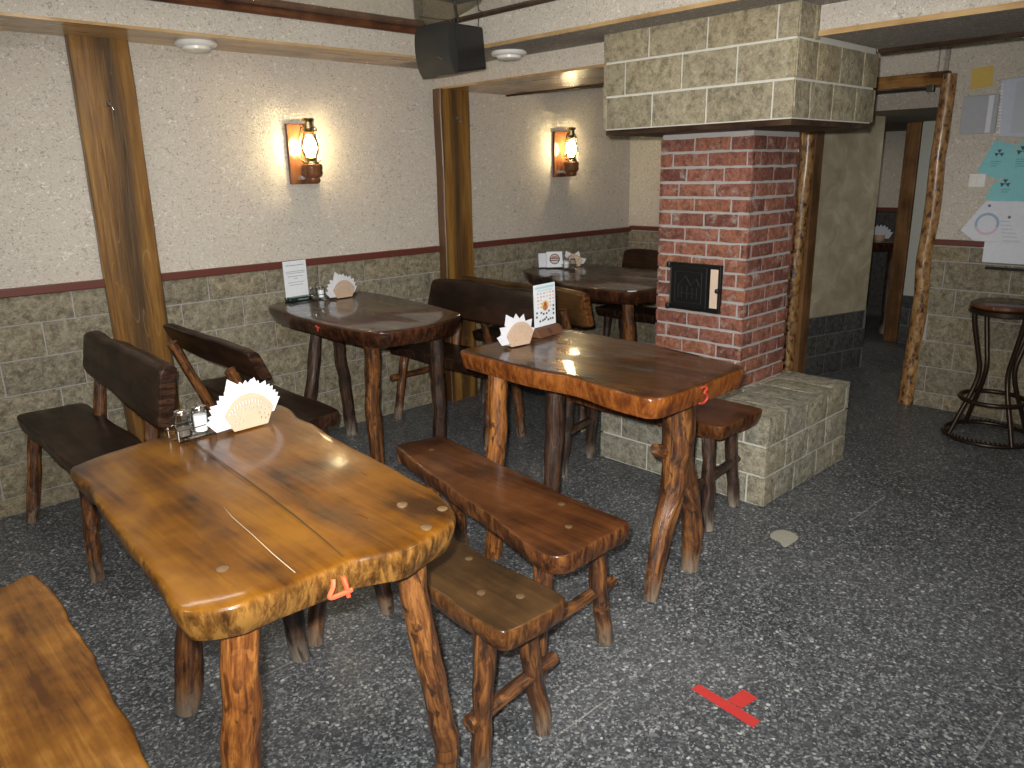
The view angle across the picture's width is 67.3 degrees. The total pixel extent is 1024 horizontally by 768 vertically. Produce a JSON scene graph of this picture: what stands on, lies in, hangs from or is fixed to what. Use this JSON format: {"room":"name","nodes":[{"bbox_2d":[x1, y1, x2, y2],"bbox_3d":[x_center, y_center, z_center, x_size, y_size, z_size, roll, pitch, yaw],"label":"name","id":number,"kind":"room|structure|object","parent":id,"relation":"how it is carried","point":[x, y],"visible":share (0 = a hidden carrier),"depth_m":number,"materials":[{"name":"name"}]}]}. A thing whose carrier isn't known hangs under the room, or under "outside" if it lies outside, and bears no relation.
{"room":"bar","nodes":[
{"label":"bar","id":0,"kind":"room"},
{"bbox_2d":[174,39,216,52],"bbox_3d":[-1.429,-1.525,3.482,0.184,0.042,0.184,-15,21,-41],"label":"round light","id":1,"kind":"object","parent":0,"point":[187,45],"visible":1,"depth_m":3.43,"materials":[{"name":"white plastic"}]},
{"bbox_2d":[0,30,629,518],"bbox_3d":[-1.661,-0.648,3.795,7.284,2.190,0.155,-15,21,-41],"label":"wall","id":2,"kind":"structure","parent":0,"point":[222,194],"depth_m":3.99,"materials":[{"name":"paint"}]},
{"bbox_2d":[64,34,181,441],"bbox_3d":[-1.774,-0.513,3.597,0.255,2.040,0.036,-15,21,-41],"label":"wooden post","id":3,"kind":"object","parent":2,"relation":"attached to","point":[101,70],"visible":0.79,"depth_m":3.48,"materials":[{"name":"wood"}]},
{"bbox_2d":[106,101,113,112],"bbox_3d":[-1.766,-1.215,3.382,0.028,0.050,0.045,-9,17,-26],"label":"wall hook","id":4,"kind":"object","parent":3,"relation":"attached to","point":[107,104],"visible":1,"depth_m":3.37,"materials":[{"name":"silver metal"}]},
{"bbox_2d":[0,0,415,65],"bbox_3d":[-2.376,-1.362,2.598,4.946,0.150,0.347,-15,21,-41],"label":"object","id":5,"kind":"structure","parent":2,"relation":"attached to","point":[134,21],"depth_m":3.37,"materials":[{"name":"paint"}]},
{"bbox_2d":[284,118,322,183],"bbox_3d":[-1.074,-1.225,4.051,0.160,0.333,0.161,-15,21,-41],"label":"wall lantern","id":6,"kind":"object","parent":2,"relation":"attached to","point":[304,167],"visible":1,"depth_m":4.04,"materials":[{"name":"brown wood"}]},
{"bbox_2d":[0,227,630,298],"bbox_3d":[-1.654,-0.525,3.749,7.184,0.036,0.034,-15,21,-41],"label":"trim","id":7,"kind":"structure","parent":2,"relation":"attached to","point":[90,284],"depth_m":4.09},
{"bbox_2d":[552,127,578,176],"bbox_3d":[0.397,-1.626,5.400,0.160,0.333,0.161,-15,21,-41],"label":"wall lantern","id":8,"kind":"object","parent":2,"relation":"attached to","point":[564,165],"visible":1,"depth_m":5.39,"materials":[{"name":"brown wood"}]},
{"bbox_2d":[391,0,848,68],"bbox_3d":[1.514,-1.366,2.342,0.350,0.152,6.079,-15,21,-41],"label":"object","id":9,"kind":"structure","parent":2,"relation":"attached to","point":[559,24],"depth_m":3.38,"materials":[{"name":"paint"}]},
{"bbox_2d":[436,0,1023,96],"bbox_3d":[1.852,-1.399,2.668,0.596,0.274,6.079,-15,21,-41],"label":"beam","id":10,"kind":"structure","parent":2,"relation":"attached to","point":[887,26],"depth_m":3.01,"materials":[{"name":"paint"}]},
{"bbox_2d":[221,0,540,27],"bbox_3d":[0.413,-1.182,1.374,7.284,0.050,6.179,-15,21,-41],"label":"ceiling","id":11,"kind":"structure","parent":0,"point":[413,13],"depth_m":3.56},
{"bbox_2d":[148,0,418,34],"bbox_3d":[-2.251,-1.384,2.455,4.946,0.036,0.022,-15,21,-41],"label":"trim","id":12,"kind":"structure","parent":11,"relation":"attached to","point":[212,4],"depth_m":3.57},
{"bbox_2d":[415,15,485,77],"bbox_3d":[-0.379,-1.665,3.822,0.312,0.290,0.527,-15,21,-41],"label":"loudspeaker","id":13,"kind":"object","parent":11,"relation":"hanging from","point":[451,47],"visible":1,"depth_m":3.64,"materials":[{"name":"black plastic"}]},
{"bbox_2d":[415,21,458,77],"bbox_3d":[-0.365,-1.583,3.650,0.236,0.223,0.072,12,20,40],"label":"grille","id":14,"kind":"object","parent":13,"relation":"attached to","point":[437,45],"depth_m":3.61,"materials":[{"name":"black fabric"}]},
{"bbox_2d":[453,0,556,22],"bbox_3d":[1.513,-1.366,2.079,0.012,0.012,5.712,-15,21,-41],"label":"trim","id":15,"kind":"structure","parent":11,"relation":"attached to","point":[541,1],"depth_m":3.63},
{"bbox_2d":[491,49,526,60],"bbox_3d":[-0.015,-1.679,3.939,0.184,0.042,0.184,-15,21,-41],"label":"round light","id":16,"kind":"object","parent":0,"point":[503,54],"visible":1,"depth_m":3.89,"materials":[{"name":"white plastic"}]},
{"bbox_2d":[0,305,1023,767],"bbox_3d":[1.553,0.586,3.311,10.800,0.050,6.679,-15,21,-41],"label":"floor","id":17,"kind":"structure","parent":0,"point":[890,633],"depth_m":2.50,"materials":[{"name":"stone"}]},
{"bbox_2d":[0,574,149,767],"bbox_3d":[-0.956,0.857,1.538,0.378,0.471,1.205,-15,21,-41],"label":"bench","id":18,"kind":"object","parent":17,"relation":"on","point":[58,709],"visible":1,"depth_m":1.52,"materials":[{"name":"wood"}]},
{"bbox_2d":[17,330,176,582],"bbox_3d":[-1.685,0.263,3.096,0.410,0.817,1.098,-15,21,-41],"label":"bench","id":19,"kind":"object","parent":17,"relation":"on","point":[73,435],"visible":0.67,"depth_m":3.03,"materials":[{"name":"wood"}]},
{"bbox_2d":[163,323,338,434],"bbox_3d":[-1.233,0.133,3.548,0.488,0.807,0.987,-15,21,-41],"label":"bench","id":20,"kind":"object","parent":17,"relation":"on","point":[249,364],"visible":0.5,"depth_m":3.37,"materials":[{"name":"wood"}]},
{"bbox_2d":[70,405,458,767],"bbox_3d":[-0.595,0.599,1.827,0.603,0.808,1.044,-12,19,-35],"label":"table","id":21,"kind":"object","parent":17,"relation":"on","point":[238,533],"visible":0.98,"depth_m":1.52,"materials":[{"name":"brown wood"}]},
{"bbox_2d":[166,397,215,443],"bbox_3d":[-0.834,0.088,1.995,0.127,0.101,0.071,-15,21,-41],"label":"stand","id":22,"kind":"object","parent":21,"relation":"on","point":[194,436],"visible":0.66,"depth_m":1.99,"materials":[{"name":"silver metal"}]},
{"bbox_2d":[173,409,192,437],"bbox_3d":[-0.848,0.100,1.981,0.043,0.071,0.042,-15,21,-41],"label":"pepper shaker","id":23,"kind":"object","parent":22,"relation":"in","point":[179,412],"visible":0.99,"depth_m":1.98,"materials":[{"name":"clear glass"}]},
{"bbox_2d":[169,430,215,443],"bbox_3d":[-0.833,0.134,2.008,0.056,0.005,0.100,11,20,38],"label":"tray","id":24,"kind":"object","parent":22,"relation":"on","point":[195,435],"depth_m":2.00,"materials":[{"name":"silver metal"}]},
{"bbox_2d":[191,404,209,432],"bbox_3d":[-0.817,0.089,2.016,0.043,0.071,0.042,-15,21,-41],"label":"salt shaker","id":25,"kind":"object","parent":22,"relation":"in","point":[198,419],"visible":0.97,"depth_m":2.01,"materials":[{"name":"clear glass"}]},
{"bbox_2d":[225,393,272,431],"bbox_3d":[-0.713,0.067,2.063,0.041,0.094,0.140,13,21,41],"label":"napkin holder","id":26,"kind":"object","parent":21,"relation":"on","point":[251,417],"visible":0.88,"depth_m":2.05,"materials":[{"name":"brown wood"}]},
{"bbox_2d":[208,410,233,420],"bbox_3d":[-0.747,0.091,2.015,0.001,0.051,0.100,13,21,41],"label":"paper napkin","id":27,"kind":"object","parent":26,"relation":"in","point":[222,412],"visible":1,"depth_m":2.00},
{"bbox_2d":[206,415,238,432],"bbox_3d":[-0.750,0.099,2.013,0.001,0.047,0.108,13,21,41],"label":"paper napkin","id":28,"kind":"object","parent":26,"relation":"in","point":[219,423],"visible":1,"depth_m":2.00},
{"bbox_2d":[210,403,239,417],"bbox_3d":[-0.745,0.080,2.018,0.001,0.065,0.091,13,21,41],"label":"paper napkin","id":29,"kind":"object","parent":26,"relation":"in","point":[225,404],"visible":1,"depth_m":2.00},
{"bbox_2d":[209,405,242,420],"bbox_3d":[-0.745,0.084,2.016,0.001,0.061,0.095,13,21,41],"label":"paper napkin","id":30,"kind":"object","parent":26,"relation":"in","point":[224,408],"visible":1,"depth_m":1.99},
{"bbox_2d":[217,400,237,410],"bbox_3d":[-0.739,0.072,2.025,0.001,0.074,0.072,13,21,41],"label":"paper napkin","id":31,"kind":"object","parent":26,"relation":"in","point":[228,402],"visible":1,"depth_m":2.01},
{"bbox_2d":[224,392,240,412],"bbox_3d":[-0.733,0.060,2.031,0.001,0.090,0.056,13,21,41],"label":"paper napkin","id":32,"kind":"object","parent":26,"relation":"in","point":[227,396],"visible":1,"depth_m":2.02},
{"bbox_2d":[225,387,240,396],"bbox_3d":[-0.734,0.052,2.031,0.001,0.102,0.055,13,21,41],"label":"paper napkin","id":33,"kind":"object","parent":26,"relation":"in","point":[227,390],"visible":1,"depth_m":2.02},
{"bbox_2d":[226,380,244,410],"bbox_3d":[-0.733,0.043,2.031,0.001,0.120,0.053,13,21,41],"label":"paper napkin","id":34,"kind":"object","parent":26,"relation":"in","point":[229,384],"visible":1,"depth_m":2.02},
{"bbox_2d":[241,388,246,408],"bbox_3d":[-0.725,0.046,2.044,0.001,0.105,0.050,13,21,41],"label":"paper napkin","id":35,"kind":"object","parent":26,"relation":"in","point":[244,391],"visible":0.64,"depth_m":2.05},
{"bbox_2d":[238,382,250,399],"bbox_3d":[-0.718,0.044,2.052,0.001,0.105,0.051,13,21,41],"label":"paper napkin","id":36,"kind":"object","parent":26,"relation":"in","point":[240,384],"visible":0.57,"depth_m":2.05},
{"bbox_2d":[243,380,254,408],"bbox_3d":[-0.711,0.041,2.061,0.001,0.105,0.051,13,21,41],"label":"paper napkin","id":37,"kind":"object","parent":26,"relation":"in","point":[245,383],"visible":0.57,"depth_m":2.06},
{"bbox_2d":[248,379,258,402],"bbox_3d":[-0.704,0.038,2.072,0.001,0.106,0.050,13,21,41],"label":"paper napkin","id":38,"kind":"object","parent":26,"relation":"in","point":[250,382],"visible":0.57,"depth_m":2.07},
{"bbox_2d":[252,378,260,406],"bbox_3d":[-0.700,0.036,2.078,0.001,0.108,0.049,13,21,41],"label":"paper napkin","id":39,"kind":"object","parent":26,"relation":"in","point":[253,379],"visible":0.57,"depth_m":2.08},
{"bbox_2d":[252,381,262,407],"bbox_3d":[-0.697,0.040,2.083,0.001,0.097,0.052,13,21,41],"label":"paper napkin","id":40,"kind":"object","parent":26,"relation":"in","point":[261,393],"visible":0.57,"depth_m":2.09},
{"bbox_2d":[256,381,267,407],"bbox_3d":[-0.692,0.041,2.090,0.001,0.093,0.064,13,21,41],"label":"paper napkin","id":41,"kind":"object","parent":26,"relation":"in","point":[263,384],"visible":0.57,"depth_m":2.10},
{"bbox_2d":[260,384,269,406],"bbox_3d":[-0.689,0.046,2.096,0.001,0.082,0.072,13,21,41],"label":"paper napkin","id":42,"kind":"object","parent":26,"relation":"in","point":[267,385],"visible":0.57,"depth_m":2.11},
{"bbox_2d":[259,389,274,412],"bbox_3d":[-0.684,0.054,2.107,0.001,0.064,0.088,13,21,41],"label":"paper napkin","id":43,"kind":"object","parent":26,"relation":"in","point":[272,392],"visible":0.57,"depth_m":2.12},
{"bbox_2d":[268,392,277,407],"bbox_3d":[-0.682,0.056,2.113,0.001,0.060,0.095,13,21,41],"label":"paper napkin","id":44,"kind":"object","parent":26,"relation":"in","point":[276,393],"visible":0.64,"depth_m":2.14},
{"bbox_2d":[272,396,279,410],"bbox_3d":[-0.682,0.060,2.117,0.001,0.053,0.099,13,21,41],"label":"paper napkin","id":45,"kind":"object","parent":26,"relation":"in","point":[277,398],"visible":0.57,"depth_m":2.14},
{"bbox_2d":[268,291,460,464],"bbox_3d":[-0.722,0.013,3.961,0.680,0.808,1.149,-15,21,-41],"label":"table","id":46,"kind":"object","parent":17,"relation":"on","point":[372,321],"visible":0.88,"depth_m":3.73,"materials":[{"name":"brown wood"}]},
{"bbox_2d":[282,259,310,301],"bbox_3d":[-1.155,-0.557,4.148,0.148,0.211,0.066,-15,21,-41],"label":"card stand","id":47,"kind":"object","parent":46,"relation":"on","point":[294,272],"visible":0.91,"depth_m":4.15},
{"bbox_2d":[286,264,304,285],"bbox_3d":[-1.167,-0.588,4.149,0.003,0.108,0.120,12,20,39],"label":"print","id":48,"kind":"object","parent":47,"relation":"attached to","point":[295,273],"depth_m":4.15},
{"bbox_2d":[308,283,327,298],"bbox_3d":[-1.054,-0.502,4.166,0.116,0.091,0.062,-15,21,-41],"label":"stand","id":49,"kind":"object","parent":46,"relation":"on","point":[316,283],"visible":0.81,"depth_m":4.17,"materials":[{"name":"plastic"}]},
{"bbox_2d":[310,286,317,298],"bbox_3d":[-1.069,-0.493,4.152,0.040,0.066,0.039,-15,21,-41],"label":"pepper shaker","id":50,"kind":"object","parent":49,"relation":"in","point":[312,287],"visible":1,"depth_m":4.15,"materials":[{"name":"clear glass"}]},
{"bbox_2d":[317,285,324,297],"bbox_3d":[-1.038,-0.502,4.183,0.040,0.066,0.039,-15,21,-41],"label":"salt shaker","id":51,"kind":"object","parent":49,"relation":"in","point":[321,291],"visible":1,"depth_m":4.17,"materials":[{"name":"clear glass"}]},
{"bbox_2d":[333,280,354,297],"bbox_3d":[-0.931,-0.523,4.218,0.041,0.093,0.139,13,21,42],"label":"napkin holder","id":52,"kind":"object","parent":46,"relation":"on","point":[344,292],"visible":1,"depth_m":4.20,"materials":[{"name":"brown wood"}]},
{"bbox_2d":[326,289,335,297],"bbox_3d":[-0.966,-0.493,4.169,0.001,0.046,0.103,13,21,42],"label":"paper napkin","id":53,"kind":"object","parent":52,"relation":"in","point":[330,293],"visible":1,"depth_m":4.16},
{"bbox_2d":[333,272,340,280],"bbox_3d":[-0.951,-0.550,4.188,0.001,0.122,0.050,13,21,42],"label":"paper napkin","id":54,"kind":"object","parent":52,"relation":"in","point":[336,275],"visible":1,"depth_m":4.18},
{"bbox_2d":[307,538,565,767],"bbox_3d":[-0.269,0.656,2.224,0.336,0.473,1.059,-15,21,-41],"label":"bench","id":55,"kind":"object","parent":17,"relation":"on","point":[504,609],"visible":0.59,"depth_m":1.87,"materials":[{"name":"brown wood"}]},
{"bbox_2d":[433,88,477,401],"bbox_3d":[-0.349,-0.842,4.893,0.232,1.930,0.070,-15,21,-41],"label":"post","id":56,"kind":"object","parent":17,"relation":"on","point":[452,139],"visible":0.65,"depth_m":4.77,"materials":[{"name":"wood"}]},
{"bbox_2d":[389,278,556,449],"bbox_3d":[-0.259,-0.135,4.383,0.374,0.846,1.112,-15,21,-41],"label":"bench","id":57,"kind":"object","parent":17,"relation":"on","point":[486,303],"visible":0.49,"depth_m":4.37,"materials":[{"name":"wood"}]},
{"bbox_2d":[396,436,629,685],"bbox_3d":[-0.012,0.544,2.614,0.384,0.475,1.068,-10,18,-29],"label":"bench","id":58,"kind":"object","parent":17,"relation":"on","point":[557,533],"visible":0.84,"depth_m":2.35,"materials":[{"name":"brown wood"}]},
{"bbox_2d":[457,276,593,431],"bbox_3d":[0.149,-0.212,4.630,0.419,0.843,1.118,-15,21,-41],"label":"bench","id":59,"kind":"object","parent":17,"relation":"on","point":[572,307],"visible":0.25,"depth_m":4.23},
{"bbox_2d":[523,263,658,340],"bbox_3d":[0.554,-0.313,5.043,0.918,0.804,1.275,-15,21,-41],"label":"table","id":60,"kind":"object","parent":17,"relation":"on","point":[602,283],"visible":0.57,"depth_m":4.60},
{"bbox_2d":[538,253,546,267],"bbox_3d":[0.232,-0.857,5.329,0.100,0.095,0.020,-5,16,-14],"label":"leaflet","id":61,"kind":"object","parent":60,"relation":"on","point":[541,256],"visible":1,"depth_m":5.32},
{"bbox_2d":[546,251,562,267],"bbox_3d":[0.293,-0.854,5.302,0.120,0.114,0.028,-3,16,-8],"label":"picture card","id":62,"kind":"object","parent":60,"relation":"on","point":[553,259],"visible":0.99,"depth_m":5.29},
{"bbox_2d":[565,254,582,265],"bbox_3d":[0.429,-0.868,5.386,0.125,0.085,0.037,-2,15,-3],"label":"napkin holder","id":63,"kind":"object","parent":60,"relation":"on","point":[578,261],"visible":0.66,"depth_m":5.37,"materials":[{"name":"brown wood"}]},
{"bbox_3d":[0.391,-0.832,5.257,0.104,0.091,0.097,-15,21,-41],"label":"stand","id":64,"kind":"object","parent":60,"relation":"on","visible":0},
{"bbox_2d":[563,257,568,267],"bbox_3d":[0.371,-0.829,5.257,0.042,0.070,0.041,-15,21,-41],"label":"salt shaker","id":65,"kind":"object","parent":64,"relation":"in","point":[565,263],"visible":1,"depth_m":5.25,"materials":[{"name":"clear glass"}]},
{"bbox_2d":[570,258,575,267],"bbox_3d":[0.415,-0.829,5.260,0.040,0.066,0.039,-15,21,-41],"label":"pepper shaker","id":66,"kind":"object","parent":64,"relation":"in","point":[571,265],"visible":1,"depth_m":5.26,"materials":[{"name":"clear glass"}]},
{"bbox_2d":[460,329,743,602],"bbox_3d":[0.318,0.291,2.878,0.659,0.807,0.981,-15,21,-41],"label":"table","id":67,"kind":"object","parent":17,"relation":"on","point":[643,380],"visible":0.95,"depth_m":2.66,"materials":[{"name":"brown wood"}]},
{"bbox_2d":[505,322,533,346],"bbox_3d":[0.020,-0.198,2.976,0.136,0.092,0.040,-14,20,-39],"label":"napkin holder","id":68,"kind":"object","parent":67,"relation":"on","point":[517,339],"visible":0.85,"depth_m":2.96,"materials":[{"name":"brown wood"}]},
{"bbox_2d":[497,333,511,345],"bbox_3d":[-0.019,-0.172,2.931,0.101,0.047,0.001,-14,20,-39],"label":"paper napkin","id":69,"kind":"object","parent":68,"relation":"in","point":[502,339],"visible":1,"depth_m":2.92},
{"bbox_2d":[500,327,511,337],"bbox_3d":[-0.014,-0.188,2.938,0.083,0.064,0.001,-14,20,-39],"label":"paper napkin","id":70,"kind":"object","parent":68,"relation":"in","point":[503,330],"visible":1,"depth_m":2.92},
{"bbox_2d":[505,315,515,333],"bbox_3d":[-0.005,-0.215,2.944,0.059,0.107,0.001,-14,20,-39],"label":"paper napkin","id":71,"kind":"object","parent":68,"relation":"in","point":[509,321],"visible":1,"depth_m":2.93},
{"bbox_2d":[514,314,520,329],"bbox_3d":[0.017,-0.221,2.967,0.049,0.103,0.001,-14,20,-39],"label":"paper napkin","id":72,"kind":"object","parent":68,"relation":"in","point":[516,318],"visible":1,"depth_m":2.96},
{"bbox_2d":[520,314,525,327],"bbox_3d":[0.037,-0.224,2.991,0.047,0.095,0.001,-14,20,-39],"label":"paper napkin","id":73,"kind":"object","parent":68,"relation":"in","point":[522,318],"visible":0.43,"depth_m":2.99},
{"bbox_2d":[524,319,531,332],"bbox_3d":[0.050,-0.215,3.010,0.077,0.073,0.001,-14,20,-39],"label":"paper napkin","id":74,"kind":"object","parent":68,"relation":"in","point":[529,321],"visible":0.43,"depth_m":3.02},
{"bbox_2d":[532,275,563,338],"bbox_3d":[0.139,-0.318,3.143,0.064,0.235,0.164,11,20,38],"label":"menu stand","id":75,"kind":"object","parent":67,"relation":"on","point":[543,289],"visible":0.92,"depth_m":3.14,"materials":[{"name":"paper"}]},
{"bbox_2d":[535,284,553,321],"bbox_3d":[0.136,-0.328,3.143,0.006,0.144,0.125,11,20,38],"label":"print","id":76,"kind":"object","parent":75,"relation":"on","point":[544,293],"depth_m":3.14},
{"bbox_2d":[595,248,658,338],"bbox_3d":[1.079,-0.495,5.512,0.351,0.884,1.008,-15,21,-41],"label":"bench","id":77,"kind":"object","parent":17,"relation":"on","point":[632,258],"visible":0.27,"depth_m":5.67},
{"bbox_2d":[561,394,761,531],"bbox_3d":[0.608,0.275,3.537,0.382,0.472,1.001,-15,21,-41],"label":"bench","id":78,"kind":"object","parent":17,"relation":"on","point":[716,419],"visible":0.48,"depth_m":3.26,"materials":[{"name":"wood"}]},
{"bbox_2d":[692,684,759,727],"bbox_3d":[0.619,0.890,2.176,0.123,0.002,0.206,-15,21,-41],"label":"tape","id":79,"kind":"object","parent":17,"relation":"on","point":[742,698],"visible":1,"depth_m":2.16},
{"bbox_2d":[600,0,878,506],"bbox_3d":[1.050,-0.671,3.692,0.828,2.188,0.962,-15,21,-41],"label":"fireplace","id":80,"kind":"object","parent":17,"relation":"on","point":[729,97],"visible":0.92,"depth_m":3.52,"materials":[{"name":"stone"}]},
{"bbox_2d":[604,0,820,63],"bbox_3d":[0.804,-1.532,3.229,0.196,0.272,0.956,-15,21,-41],"label":"hood","id":81,"kind":"object","parent":80,"relation":"attached to","point":[796,21],"depth_m":3.10,"materials":[{"name":"stone"}]},
{"bbox_2d":[606,119,868,136],"bbox_3d":[1.020,-1.167,3.532,0.721,0.022,0.920,-15,21,-41],"label":"hood","id":82,"kind":"object","parent":80,"relation":"attached to","point":[697,127],"depth_m":3.35,"materials":[{"name":"stone"}]},
{"bbox_2d":[603,37,878,130],"bbox_3d":[1.017,-1.317,3.490,0.761,0.290,0.957,-15,21,-41],"label":"hood","id":83,"kind":"object","parent":80,"relation":"attached to","point":[755,81],"depth_m":3.18,"materials":[{"name":"stone"}]},
{"bbox_2d":[818,36,875,53],"bbox_3d":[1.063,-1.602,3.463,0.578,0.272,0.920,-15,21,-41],"label":"joint","id":84,"kind":"object","parent":80,"relation":"attached to","point":[824,42],"depth_m":3.15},
{"bbox_2d":[770,530,797,546],"bbox_3d":[1.095,0.622,3.116,0.139,0.004,0.104,-15,21,-41],"label":"cement patch","id":85,"kind":"object","parent":17,"relation":"on","point":[785,537],"visible":1,"depth_m":3.11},
{"bbox_2d":[872,236,894,333],"bbox_3d":[3.187,-0.977,7.252,0.714,0.804,1.112,-15,21,-41],"label":"table","id":86,"kind":"object","parent":17,"relation":"on","point":[887,245],"visible":0.15,"depth_m":6.71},
{"bbox_2d":[873,225,892,240],"bbox_3d":[3.244,-1.336,6.780,0.190,0.138,0.100,3,16,16],"label":"napkin holder","id":87,"kind":"object","parent":86,"relation":"on","point":[880,233],"visible":0.95,"depth_m":6.76,"materials":[{"name":"paper"}]},
{"bbox_2d":[883,122,922,341],"bbox_3d":[3.216,-1.219,6.318,0.100,1.764,0.110,-15,21,-41],"label":"post","id":88,"kind":"object","parent":17,"relation":"on","point":[914,129],"visible":0.8,"depth_m":6.27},
{"bbox_2d":[941,297,1023,449],"bbox_3d":[2.602,-0.072,4.128,0.450,0.741,0.451,-12,19,-33],"label":"bar stool","id":89,"kind":"object","parent":17,"relation":"on","point":[1010,308],"visible":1,"depth_m":4.09,"materials":[{"name":"brown wood"}]},
{"bbox_2d":[628,37,1023,424],"bbox_3d":[3.017,-0.807,4.041,0.136,2.190,6.179,-15,21,-41],"label":"wall","id":90,"kind":"structure","parent":0,"point":[947,364],"depth_m":4.46,"materials":[{"name":"paint"}]},
{"bbox_2d":[629,225,1011,246],"bbox_3d":[3.028,-0.697,3.987,0.034,0.032,6.049,-15,21,-41],"label":"trim","id":91,"kind":"structure","parent":90,"relation":"attached to","point":[968,243],"depth_m":4.46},
{"bbox_2d":[782,70,957,404],"bbox_3d":[2.202,-0.894,4.873,0.175,1.949,0.912,-15,21,-41],"label":"door frame","id":92,"kind":"structure","parent":90,"relation":"in","point":[807,195],"depth_m":4.77,"materials":[{"name":"brown wood"}]},
{"bbox_2d":[937,45,951,70],"bbox_3d":[2.425,-1.880,4.308,0.014,0.242,0.060,-15,21,-41],"label":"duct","id":93,"kind":"object","parent":90,"relation":"attached to","point":[948,48],"visible":0.64,"depth_m":4.31,"materials":[{"name":"metal"}]},
{"bbox_2d":[968,174,985,186],"bbox_3d":[2.611,-1.143,4.321,0.018,0.073,0.083,-15,21,-41],"label":"light switch","id":94,"kind":"object","parent":90,"relation":"attached to","point":[975,180],"visible":1,"depth_m":4.32,"materials":[{"name":"white plastic"}]},
{"bbox_2d":[959,94,999,134],"bbox_3d":[2.580,-1.488,4.251,0.018,0.203,0.178,-15,21,-41],"label":"paper sheet","id":95,"kind":"object","parent":90,"relation":"attached to","point":[979,113],"visible":1,"depth_m":4.24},
{"bbox_2d":[970,65,993,89],"bbox_3d":[2.574,-1.677,4.211,0.001,0.117,0.113,-15,21,-41],"label":"yellow patch","id":96,"kind":"object","parent":90,"relation":"attached to","point":[981,77],"visible":1,"depth_m":4.21,"materials":[{"name":"paper"}]},
{"bbox_2d":[961,201,1023,248],"bbox_3d":[2.708,-0.860,4.291,0.002,0.310,0.375,-15,21,-41],"label":"notice","id":97,"kind":"object","parent":90,"relation":"attached to","point":[995,221],"visible":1,"depth_m":4.28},
{"bbox_2d":[975,213,998,234],"bbox_3d":[2.667,-0.899,4.323,0.001,0.124,0.124,-15,21,-41],"label":"print","id":98,"kind":"object","parent":97,"relation":"attached to","point":[985,223],"depth_m":4.32},
{"bbox_2d":[999,221,1018,241],"bbox_3d":[2.752,-0.833,4.251,0.001,0.130,0.122,-15,21,-41],"label":"print","id":99,"kind":"object","parent":97,"relation":"attached to","point":[1008,230],"depth_m":4.25},
{"bbox_2d":[977,140,1016,179],"bbox_3d":[2.666,-1.233,4.236,0.002,0.210,0.180,-15,21,-41],"label":"leaflet","id":100,"kind":"object","parent":90,"relation":"attached to","point":[999,154],"visible":1,"depth_m":4.23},
{"bbox_2d":[990,149,1003,166],"bbox_3d":[2.668,-1.242,4.230,0.001,0.089,0.058,-15,21,-41],"label":"print","id":101,"kind":"object","parent":100,"relation":"attached to","point":[996,155],"depth_m":4.23},
{"bbox_2d":[982,241,1023,264],"bbox_3d":[2.778,-0.717,4.228,0.001,0.115,0.338,-15,21,-41],"label":"sheet","id":102,"kind":"object","parent":90,"relation":"attached to","point":[993,252],"visible":1,"depth_m":4.27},
{"bbox_2d":[985,178,1023,201],"bbox_3d":[2.741,-1.083,4.195,0.002,0.210,0.275,-15,21,-41],"label":"leaflet","id":103,"kind":"object","parent":90,"relation":"attached to","point":[1006,189],"visible":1,"depth_m":4.22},
{"bbox_2d":[1000,179,1010,189],"bbox_3d":[2.710,-1.088,4.227,0.001,0.069,0.055,-15,21,-41],"label":"print","id":104,"kind":"object","parent":103,"relation":"attached to","point":[1005,184],"depth_m":4.23},
{"bbox_2d":[985,266,1023,271],"bbox_3d":[2.803,-0.625,4.224,0.026,0.014,0.365,-15,21,-41],"label":"ledge","id":105,"kind":"object","parent":90,"relation":"attached to","point":[986,267],"visible":1,"depth_m":4.27,"materials":[{"name":"black plastic"}]},
{"bbox_2d":[996,77,1023,136],"bbox_3d":[2.768,-1.462,4.053,0.010,0.341,0.380,-15,21,-41],"label":"document folder","id":106,"kind":"object","parent":90,"relation":"attached to","point":[1011,118],"visible":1,"depth_m":4.14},
{"bbox_2d":[1010,81,1023,132],"bbox_3d":[2.783,-1.462,4.042,0.001,0.260,0.260,-15,21,-41],"label":"print","id":107,"kind":"object","parent":106,"relation":"attached to","point":[1017,123],"depth_m":4.12},
{"bbox_2d":[998,141,1023,180],"bbox_3d":[2.772,-1.187,4.128,0.002,0.225,0.275,-15,21,-41],"label":"leaflet","id":108,"kind":"object","parent":90,"relation":"attached to","point":[1014,168],"visible":1,"depth_m":4.17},
{"bbox_2d":[1015,146,1023,166],"bbox_3d":[2.748,-1.225,4.141,0.001,0.105,0.062,-15,21,-41],"label":"print","id":109,"kind":"object","parent":108,"relation":"attached to","point":[1019,153],"depth_m":4.15},
{"bbox_2d":[804,116,885,375],"bbox_3d":[2.277,-0.942,5.381,0.630,1.765,0.120,-9,17,-28],"label":"wall","id":110,"kind":"structure","parent":0,"point":[851,163],"depth_m":5.35,"materials":[{"name":"paint"}]},
{"bbox_2d":[866,131,905,305],"bbox_3d":[3.905,-1.771,7.956,0.115,1.930,2.579,-15,21,-41],"label":"wall","id":111,"kind":"structure","parent":0,"point":[894,141],"depth_m":7.90,"materials":[{"name":"paint"}]},
{"bbox_2d":[876,207,897,211],"bbox_3d":[3.898,-1.784,7.873,0.030,0.040,2.479,-15,21,-41],"label":"trim","id":112,"kind":"structure","parent":111,"relation":"attached to","point":[887,209],"depth_m":7.90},
{"bbox_2d":[873,87,939,131],"bbox_3d":[2.940,-2.252,6.450,3.516,0.165,3.179,-15,21,-41],"label":"ceiling","id":113,"kind":"structure","parent":0,"point":[899,109],"depth_m":4.70,"materials":[{"name":"paint"}]},
{"bbox_2d":[897,121,935,343],"bbox_3d":[3.768,-1.079,5.771,0.121,1.765,1.460,-15,21,-41],"label":"wall","id":114,"kind":"structure","parent":0,"point":[928,126],"depth_m":6.21,"materials":[{"name":"paint"}]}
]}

